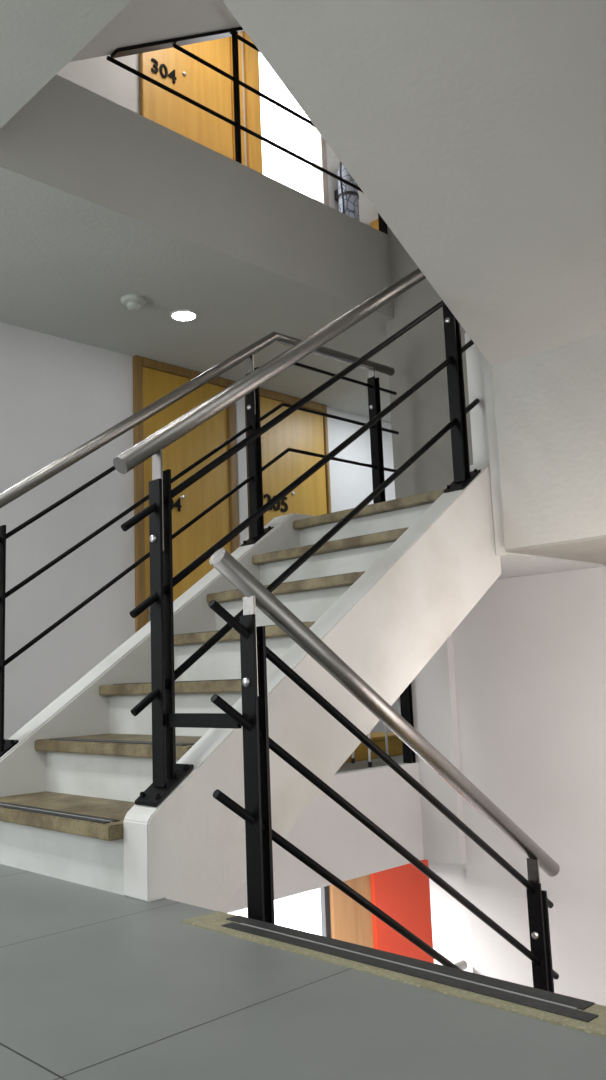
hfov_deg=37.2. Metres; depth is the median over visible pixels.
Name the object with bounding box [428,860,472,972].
wall
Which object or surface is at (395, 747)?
wooden chest
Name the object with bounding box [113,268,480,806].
stair railing
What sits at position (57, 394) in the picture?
wall
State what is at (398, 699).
stool
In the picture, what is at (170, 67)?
door
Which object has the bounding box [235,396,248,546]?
trim
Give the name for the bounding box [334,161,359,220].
fire extinguisher
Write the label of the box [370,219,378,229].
cabinet
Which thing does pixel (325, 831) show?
slab edge
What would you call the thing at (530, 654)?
wall
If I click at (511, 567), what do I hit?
ceiling
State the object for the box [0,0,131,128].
ceiling
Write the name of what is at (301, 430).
door
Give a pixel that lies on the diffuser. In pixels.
(179, 316)
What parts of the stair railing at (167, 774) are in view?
post, plate, handrail, post, plate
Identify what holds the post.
on the slab edge
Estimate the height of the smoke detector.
0.058 m
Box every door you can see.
[133,355,238,632]
[139,32,244,164]
[245,387,330,537]
[329,874,373,947]
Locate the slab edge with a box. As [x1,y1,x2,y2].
[221,762,423,912]
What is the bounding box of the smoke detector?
[120,294,145,310]
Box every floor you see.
[0,755,605,1079]
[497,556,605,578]
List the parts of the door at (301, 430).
panel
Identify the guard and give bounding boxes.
[106,27,386,233]
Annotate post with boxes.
[400,683,415,762]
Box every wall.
[0,31,398,937]
[370,859,433,962]
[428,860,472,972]
[452,566,605,1005]
[464,333,537,558]
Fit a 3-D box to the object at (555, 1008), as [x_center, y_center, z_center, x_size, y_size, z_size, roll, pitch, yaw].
[0.174,0.816,1.680,0.113,0.044,1.185,6,-12,-44]
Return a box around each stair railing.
[0,332,398,756]
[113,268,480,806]
[208,548,559,992]
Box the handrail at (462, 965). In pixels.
[454,960,467,969]
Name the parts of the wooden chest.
lid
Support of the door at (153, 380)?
in the wall at (57, 394)
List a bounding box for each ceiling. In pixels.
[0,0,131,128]
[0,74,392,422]
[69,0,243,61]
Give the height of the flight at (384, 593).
1.568 m
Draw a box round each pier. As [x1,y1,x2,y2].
[386,225,472,498]
[411,634,466,864]
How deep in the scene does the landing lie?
3.48 m
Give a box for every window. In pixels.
[311,125,328,205]
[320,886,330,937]
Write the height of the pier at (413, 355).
2.740 m
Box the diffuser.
[173,312,194,320]
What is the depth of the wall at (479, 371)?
3.65 m
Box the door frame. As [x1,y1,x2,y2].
[243,31,262,173]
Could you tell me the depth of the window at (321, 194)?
7.18 m
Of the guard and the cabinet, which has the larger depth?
the cabinet
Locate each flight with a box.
[0,461,500,911]
[221,0,605,549]
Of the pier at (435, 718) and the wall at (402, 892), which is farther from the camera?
the wall at (402, 892)
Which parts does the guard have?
post, post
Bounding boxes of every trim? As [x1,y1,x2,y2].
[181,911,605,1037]
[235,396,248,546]
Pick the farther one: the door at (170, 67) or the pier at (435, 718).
the door at (170, 67)
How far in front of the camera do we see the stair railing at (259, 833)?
2.35 m
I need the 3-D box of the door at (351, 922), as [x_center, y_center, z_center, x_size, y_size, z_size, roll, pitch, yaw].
[0.364,3.215,6.179,0.400,2.550,0.030,6,-12,-44]
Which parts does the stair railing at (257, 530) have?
post, plate, handrail, post, plate, post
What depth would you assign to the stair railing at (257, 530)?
3.97 m
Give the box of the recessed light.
[170,310,196,320]
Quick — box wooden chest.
[344,732,402,762]
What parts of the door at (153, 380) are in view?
lock plate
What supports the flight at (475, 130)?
on the landing
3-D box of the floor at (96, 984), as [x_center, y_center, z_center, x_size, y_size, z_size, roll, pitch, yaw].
[0.142,1.139,2.489,7.600,0.430,5.450,6,-12,-44]
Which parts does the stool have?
leg, leg, leg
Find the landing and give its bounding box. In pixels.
[505,535,605,563]
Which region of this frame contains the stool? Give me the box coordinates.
[351,696,400,766]
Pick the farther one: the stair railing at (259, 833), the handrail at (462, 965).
the handrail at (462, 965)
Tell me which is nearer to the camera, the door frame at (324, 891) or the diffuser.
the diffuser

